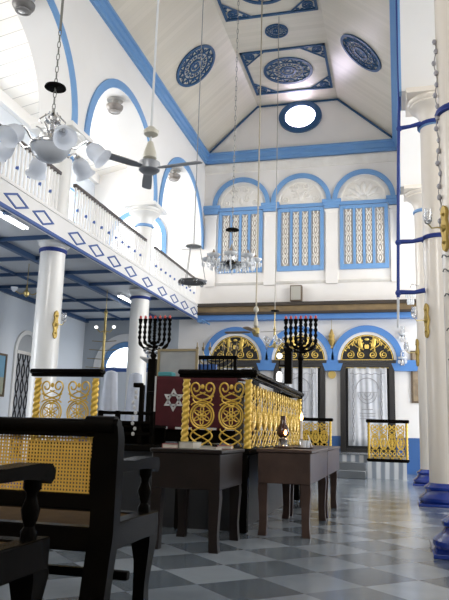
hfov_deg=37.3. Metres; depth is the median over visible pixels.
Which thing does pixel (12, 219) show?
tube light
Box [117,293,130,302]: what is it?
tube light
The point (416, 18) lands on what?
wall
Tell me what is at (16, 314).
wall
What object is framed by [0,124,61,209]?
balustrade
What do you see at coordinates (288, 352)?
lamp post
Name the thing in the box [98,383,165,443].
settle
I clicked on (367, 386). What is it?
curtain
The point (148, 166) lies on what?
ceiling fan
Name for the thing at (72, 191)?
window
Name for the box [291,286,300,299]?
grille
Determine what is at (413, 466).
baseboard
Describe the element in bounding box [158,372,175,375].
box
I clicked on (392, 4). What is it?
trim
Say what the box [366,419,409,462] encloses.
rail
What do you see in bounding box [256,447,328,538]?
desk
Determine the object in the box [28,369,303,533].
platform
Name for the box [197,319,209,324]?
wall bracket
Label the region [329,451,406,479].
platform
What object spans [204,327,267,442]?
door
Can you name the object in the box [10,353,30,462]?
grille
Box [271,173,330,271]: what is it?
window
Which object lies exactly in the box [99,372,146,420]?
curtains
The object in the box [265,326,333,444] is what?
door
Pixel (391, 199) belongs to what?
pilaster
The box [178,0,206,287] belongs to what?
lamp
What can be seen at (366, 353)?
door
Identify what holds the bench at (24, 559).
on the floor
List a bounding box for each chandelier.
[0,0,110,181]
[201,0,261,274]
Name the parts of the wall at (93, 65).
arch trim, arch trim, arch trim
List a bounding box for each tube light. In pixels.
[0,208,29,229]
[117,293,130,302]
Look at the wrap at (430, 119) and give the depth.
10.15 m
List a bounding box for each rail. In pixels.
[290,418,332,445]
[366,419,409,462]
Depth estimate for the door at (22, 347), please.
16.34 m
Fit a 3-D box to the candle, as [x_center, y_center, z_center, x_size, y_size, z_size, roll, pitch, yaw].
[0.774,1.306,6.696,0.072,0.345,0.072,-1,-12,14]
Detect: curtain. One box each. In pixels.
[224,367,251,425]
[281,367,317,442]
[348,367,387,446]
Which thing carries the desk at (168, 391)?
on the platform at (198, 509)
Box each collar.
[37,239,69,250]
[128,288,152,296]
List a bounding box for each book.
[162,443,178,447]
[178,441,200,448]
[199,447,221,449]
[217,445,232,448]
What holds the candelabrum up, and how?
on the platform at (198, 509)
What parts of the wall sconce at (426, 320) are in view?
lamp shade, plate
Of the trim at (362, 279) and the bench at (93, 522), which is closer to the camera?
the bench at (93, 522)
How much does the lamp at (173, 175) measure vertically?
0.300 m
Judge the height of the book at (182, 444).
0.055 m
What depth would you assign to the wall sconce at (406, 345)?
13.61 m
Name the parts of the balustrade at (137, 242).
handrail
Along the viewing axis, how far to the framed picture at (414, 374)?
17.21 m
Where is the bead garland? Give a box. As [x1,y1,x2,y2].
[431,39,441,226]
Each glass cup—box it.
[300,440,305,447]
[305,440,309,447]
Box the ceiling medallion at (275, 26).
[265,24,287,38]
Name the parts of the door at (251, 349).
frame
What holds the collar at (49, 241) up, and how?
attached to the column at (49, 295)
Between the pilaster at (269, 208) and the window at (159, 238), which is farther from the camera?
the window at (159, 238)
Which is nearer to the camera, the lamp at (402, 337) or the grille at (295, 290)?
the lamp at (402, 337)
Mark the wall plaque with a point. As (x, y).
(331, 374)
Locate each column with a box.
[2,120,92,484]
[123,201,166,416]
[404,184,428,485]
[405,85,448,507]
[429,0,448,559]
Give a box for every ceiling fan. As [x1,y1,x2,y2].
[109,0,202,188]
[225,0,276,336]
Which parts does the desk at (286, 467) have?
leg, leg, leg, leg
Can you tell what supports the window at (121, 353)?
in the wall at (338, 123)
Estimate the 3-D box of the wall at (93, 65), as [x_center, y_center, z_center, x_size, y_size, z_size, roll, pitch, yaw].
[-3.511,-4.982,9.750,0.665,2.920,21.200,-1,-12,14]
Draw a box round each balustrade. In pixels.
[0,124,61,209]
[72,184,146,267]
[153,246,195,301]
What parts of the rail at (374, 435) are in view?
twisted post, lattice panel, lattice panel, handrail, rail, lattice panel, lattice panel, twisted post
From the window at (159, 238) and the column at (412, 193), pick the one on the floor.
the column at (412, 193)
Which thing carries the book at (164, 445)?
on the desk at (183, 470)
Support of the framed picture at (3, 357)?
attached to the wall at (16, 314)
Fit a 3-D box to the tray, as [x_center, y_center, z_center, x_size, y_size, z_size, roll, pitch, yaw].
[0.566,1.435,6.460,0.200,0.013,0.200,-1,-12,14]
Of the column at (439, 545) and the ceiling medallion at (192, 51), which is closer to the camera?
the column at (439, 545)
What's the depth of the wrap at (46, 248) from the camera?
11.38 m
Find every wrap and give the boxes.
[39,246,66,254]
[130,295,150,300]
[417,118,434,131]
[422,232,441,242]
[435,102,448,123]
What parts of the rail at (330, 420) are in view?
lattice panel, lattice panel, handrail, lattice panel, twisted post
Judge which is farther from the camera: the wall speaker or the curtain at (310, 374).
the wall speaker
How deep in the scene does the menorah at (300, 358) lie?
10.06 m
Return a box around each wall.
[0,106,94,464]
[9,0,205,249]
[79,100,419,437]
[397,0,435,239]
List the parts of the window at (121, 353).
pane, sill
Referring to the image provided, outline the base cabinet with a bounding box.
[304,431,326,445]
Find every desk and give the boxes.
[150,447,244,553]
[153,376,244,443]
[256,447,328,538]
[288,445,339,517]
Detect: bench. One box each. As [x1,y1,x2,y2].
[0,416,159,599]
[0,462,55,599]
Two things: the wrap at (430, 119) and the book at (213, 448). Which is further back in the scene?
the wrap at (430, 119)
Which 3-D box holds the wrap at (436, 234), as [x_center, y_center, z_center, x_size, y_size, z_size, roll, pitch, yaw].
[3.199,-0.917,9.979,0.484,0.070,0.484,-1,-12,14]
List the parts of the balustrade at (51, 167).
handrail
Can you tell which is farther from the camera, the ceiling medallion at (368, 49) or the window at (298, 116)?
the window at (298, 116)
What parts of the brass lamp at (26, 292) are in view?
lamp shade, stem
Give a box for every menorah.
[138,315,171,420]
[284,315,317,420]
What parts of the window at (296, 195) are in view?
lattice panel, lattice panel, frame, lattice panel, lattice panel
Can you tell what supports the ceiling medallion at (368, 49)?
attached to the ceiling at (366, 92)
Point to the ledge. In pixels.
(350, 309)
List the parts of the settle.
finial post, seat, post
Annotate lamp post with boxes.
[276,348,293,383]
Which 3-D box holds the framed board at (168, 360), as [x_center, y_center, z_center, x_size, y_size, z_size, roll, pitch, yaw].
[-0.580,0.804,8.366,0.530,0.370,0.140,-1,-12,14]
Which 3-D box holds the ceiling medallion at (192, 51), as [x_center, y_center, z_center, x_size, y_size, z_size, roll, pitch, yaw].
[-0.704,-5.778,16.454,0.923,0.818,1.196,-3,-12,21]
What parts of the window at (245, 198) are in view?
lattice panel, lattice panel, frame, lattice panel, lattice panel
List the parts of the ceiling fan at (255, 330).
blade, blade, motor, down rod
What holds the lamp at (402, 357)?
attached to the wall at (338, 123)
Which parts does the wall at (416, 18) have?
arch trim, arch trim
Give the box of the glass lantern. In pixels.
[405,284,418,304]
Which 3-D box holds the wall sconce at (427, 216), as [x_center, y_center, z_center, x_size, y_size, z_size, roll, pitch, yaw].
[1.835,-0.632,5.775,0.234,0.420,0.091,5,-12,-17]
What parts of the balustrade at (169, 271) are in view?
handrail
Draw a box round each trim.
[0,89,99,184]
[89,0,209,164]
[205,152,396,174]
[206,139,396,164]
[209,98,391,152]
[214,277,400,285]
[256,360,275,370]
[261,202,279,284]
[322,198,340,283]
[322,360,342,370]
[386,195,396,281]
[389,0,396,149]
[391,360,417,370]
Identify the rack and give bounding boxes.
[198,356,237,368]
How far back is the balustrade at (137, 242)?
13.42 m
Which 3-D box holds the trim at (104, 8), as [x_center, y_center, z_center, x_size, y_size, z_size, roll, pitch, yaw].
[-3.113,-6.279,9.914,0.150,0.310,21.200,-1,-12,14]
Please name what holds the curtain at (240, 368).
hanging from the door at (251, 349)
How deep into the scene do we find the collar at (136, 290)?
15.28 m
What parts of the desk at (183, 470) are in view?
leg, leg, leg, leg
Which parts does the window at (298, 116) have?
pane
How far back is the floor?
4.91 m
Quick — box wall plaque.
[328,371,335,378]
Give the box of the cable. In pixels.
[395,0,425,326]
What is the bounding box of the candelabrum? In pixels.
[196,342,237,368]
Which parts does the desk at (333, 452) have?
leg, leg, leg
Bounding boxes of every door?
[4,331,32,462]
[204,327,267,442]
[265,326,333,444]
[331,325,401,452]
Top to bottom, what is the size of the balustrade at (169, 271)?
0.815 m
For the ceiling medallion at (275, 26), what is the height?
0.030 m
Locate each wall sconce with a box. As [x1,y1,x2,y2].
[52,311,66,338]
[404,339,419,365]
[411,303,429,337]
[423,205,448,251]
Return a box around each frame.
[217,0,317,21]
[239,43,332,95]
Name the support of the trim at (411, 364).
attached to the wall at (338, 123)
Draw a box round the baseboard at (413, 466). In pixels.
[79,434,419,474]
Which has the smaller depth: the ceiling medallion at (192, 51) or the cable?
the cable
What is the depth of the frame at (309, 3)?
15.32 m
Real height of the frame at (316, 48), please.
0.060 m
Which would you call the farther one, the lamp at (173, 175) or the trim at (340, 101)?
the trim at (340, 101)
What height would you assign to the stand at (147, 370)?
2.085 m
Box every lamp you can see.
[11,264,36,296]
[12,0,35,15]
[87,290,118,369]
[106,96,122,114]
[168,168,180,181]
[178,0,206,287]
[264,19,284,348]
[277,416,288,446]
[328,320,334,348]
[398,326,407,341]
[398,350,406,365]
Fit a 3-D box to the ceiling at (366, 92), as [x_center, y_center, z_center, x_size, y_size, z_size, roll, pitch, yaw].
[-0.446,-7.220,9.464,5.780,1.590,21.500,-1,-12,14]
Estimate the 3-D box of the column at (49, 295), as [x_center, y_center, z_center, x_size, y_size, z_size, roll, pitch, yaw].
[-3.005,-0.022,11.416,0.820,6.135,0.820,-1,-12,14]
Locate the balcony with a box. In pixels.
[0,173,197,322]
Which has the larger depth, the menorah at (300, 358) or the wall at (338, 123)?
the wall at (338, 123)
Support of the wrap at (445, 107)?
attached to the column at (439, 545)
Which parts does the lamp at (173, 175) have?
lamp shade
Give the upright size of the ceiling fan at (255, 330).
7.790 m
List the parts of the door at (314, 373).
frame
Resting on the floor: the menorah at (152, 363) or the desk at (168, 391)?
the menorah at (152, 363)
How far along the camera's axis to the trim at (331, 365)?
17.73 m
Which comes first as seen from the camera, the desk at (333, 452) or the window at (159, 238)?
the desk at (333, 452)
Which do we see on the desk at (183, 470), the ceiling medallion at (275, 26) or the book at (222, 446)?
the book at (222, 446)
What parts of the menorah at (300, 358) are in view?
stem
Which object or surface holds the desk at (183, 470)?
on the floor
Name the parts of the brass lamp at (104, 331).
stem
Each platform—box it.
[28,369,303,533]
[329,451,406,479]
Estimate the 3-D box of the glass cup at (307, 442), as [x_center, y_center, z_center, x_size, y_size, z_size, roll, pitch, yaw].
[0.831,1.447,6.683,0.056,0.070,0.055,-1,-12,14]
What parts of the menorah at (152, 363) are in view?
stem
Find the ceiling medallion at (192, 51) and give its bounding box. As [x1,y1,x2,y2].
[176,44,214,86]
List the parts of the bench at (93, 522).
rail, frame, cane seat, seat frame, post, leg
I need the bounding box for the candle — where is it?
[298,412,302,446]
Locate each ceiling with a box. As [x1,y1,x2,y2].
[0,0,126,175]
[108,0,391,150]
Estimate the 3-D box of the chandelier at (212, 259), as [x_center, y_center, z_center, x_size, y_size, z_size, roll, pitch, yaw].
[0.203,-3.979,10.784,0.873,7.242,0.873,-4,-12,25]
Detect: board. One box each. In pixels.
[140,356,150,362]
[157,349,198,375]
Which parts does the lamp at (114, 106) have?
lamp shade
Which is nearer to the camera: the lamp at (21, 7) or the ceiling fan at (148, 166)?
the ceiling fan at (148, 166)
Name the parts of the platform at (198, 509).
twisted post, lattice panel, handrail, lattice panel, twisted post, rail post, twisted post, lattice panel, handrail, handrail, lattice panel, twisted post, lattice panel, lattice panel, lattice panel, rail post, lattice panel, handrail, lattice panel, lattice panel, lattice panel, lattice panel, lattice panel, lattice panel, lattice panel, twisted post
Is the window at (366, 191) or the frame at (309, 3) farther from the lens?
the window at (366, 191)
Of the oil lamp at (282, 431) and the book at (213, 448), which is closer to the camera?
the book at (213, 448)
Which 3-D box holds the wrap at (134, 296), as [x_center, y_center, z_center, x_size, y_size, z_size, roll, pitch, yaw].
[-1.959,-0.029,15.488,0.484,0.070,0.484,-1,-12,14]
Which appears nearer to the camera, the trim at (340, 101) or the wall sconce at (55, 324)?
the wall sconce at (55, 324)
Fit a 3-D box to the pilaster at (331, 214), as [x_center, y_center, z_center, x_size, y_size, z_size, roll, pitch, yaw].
[2.976,-1.647,18.479,0.530,2.420,0.110,-1,-12,14]
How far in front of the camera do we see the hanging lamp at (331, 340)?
17.86 m
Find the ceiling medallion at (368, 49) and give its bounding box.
[340,34,380,71]
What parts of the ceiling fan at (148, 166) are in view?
blade, blade, motor, down rod, blade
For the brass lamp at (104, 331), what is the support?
hanging from the balcony
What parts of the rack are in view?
blue panel, rack leg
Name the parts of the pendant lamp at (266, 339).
stem, drop rod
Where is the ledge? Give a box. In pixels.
[197,299,416,321]
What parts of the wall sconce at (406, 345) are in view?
lamp shade, plate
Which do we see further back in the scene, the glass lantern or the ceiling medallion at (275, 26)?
the ceiling medallion at (275, 26)
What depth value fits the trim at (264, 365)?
18.18 m
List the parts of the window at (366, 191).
lattice panel, lattice panel, frame, lattice panel, lattice panel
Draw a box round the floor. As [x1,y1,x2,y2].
[0,474,448,599]
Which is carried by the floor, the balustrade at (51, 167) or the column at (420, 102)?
the column at (420, 102)
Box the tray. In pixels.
[273,447,292,448]
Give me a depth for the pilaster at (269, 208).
18.92 m
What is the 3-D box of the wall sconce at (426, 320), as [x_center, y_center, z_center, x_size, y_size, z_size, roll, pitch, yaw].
[2.834,0.290,9.642,0.284,0.510,0.110,5,-12,-15]
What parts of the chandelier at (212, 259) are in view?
glass dish, glass dish, glass dish, stem, chain, glass dish, glass dish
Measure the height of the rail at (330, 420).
0.790 m
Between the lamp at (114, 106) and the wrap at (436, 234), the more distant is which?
the lamp at (114, 106)
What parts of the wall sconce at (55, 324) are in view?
plate, lamp shade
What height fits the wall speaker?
0.440 m
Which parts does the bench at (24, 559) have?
seat frame, leg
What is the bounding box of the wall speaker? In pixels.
[290,285,302,301]
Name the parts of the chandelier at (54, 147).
lamp shade, lamp shade, arm, lamp shade, lamp shade, chrome stem, suspension rod, lamp shade, arm, arm, lamp shade, lamp shade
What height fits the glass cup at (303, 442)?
0.070 m
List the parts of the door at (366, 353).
frame, curtain rod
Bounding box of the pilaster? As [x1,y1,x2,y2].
[203,205,219,286]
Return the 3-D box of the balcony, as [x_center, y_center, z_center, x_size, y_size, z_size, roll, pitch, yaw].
[-5.042,-1.634,9.458,3.600,0.445,21.200,-1,-12,14]
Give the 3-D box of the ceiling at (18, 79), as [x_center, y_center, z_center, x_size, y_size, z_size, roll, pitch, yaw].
[-5.209,-6.325,10.524,3.050,0.780,21.300,-1,-12,14]
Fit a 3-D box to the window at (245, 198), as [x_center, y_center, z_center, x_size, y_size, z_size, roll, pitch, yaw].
[0.464,-2.186,19.281,1.720,2.869,0.073,-1,-12,14]
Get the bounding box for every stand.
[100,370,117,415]
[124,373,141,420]
[143,370,147,420]
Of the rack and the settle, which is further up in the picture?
the rack
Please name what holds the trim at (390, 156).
attached to the wall at (338, 123)
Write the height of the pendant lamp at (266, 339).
7.820 m
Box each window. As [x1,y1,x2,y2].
[69,187,77,219]
[93,334,156,420]
[109,212,166,273]
[212,177,269,273]
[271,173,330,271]
[279,101,321,132]
[332,169,394,269]
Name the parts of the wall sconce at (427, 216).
lamp shade, plate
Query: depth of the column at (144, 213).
15.31 m
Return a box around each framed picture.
[0,353,7,396]
[410,351,418,402]
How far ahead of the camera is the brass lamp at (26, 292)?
13.14 m
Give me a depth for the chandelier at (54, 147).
6.62 m
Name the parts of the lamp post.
post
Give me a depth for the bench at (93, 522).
2.92 m
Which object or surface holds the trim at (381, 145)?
attached to the wall at (338, 123)
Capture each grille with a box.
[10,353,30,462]
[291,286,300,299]

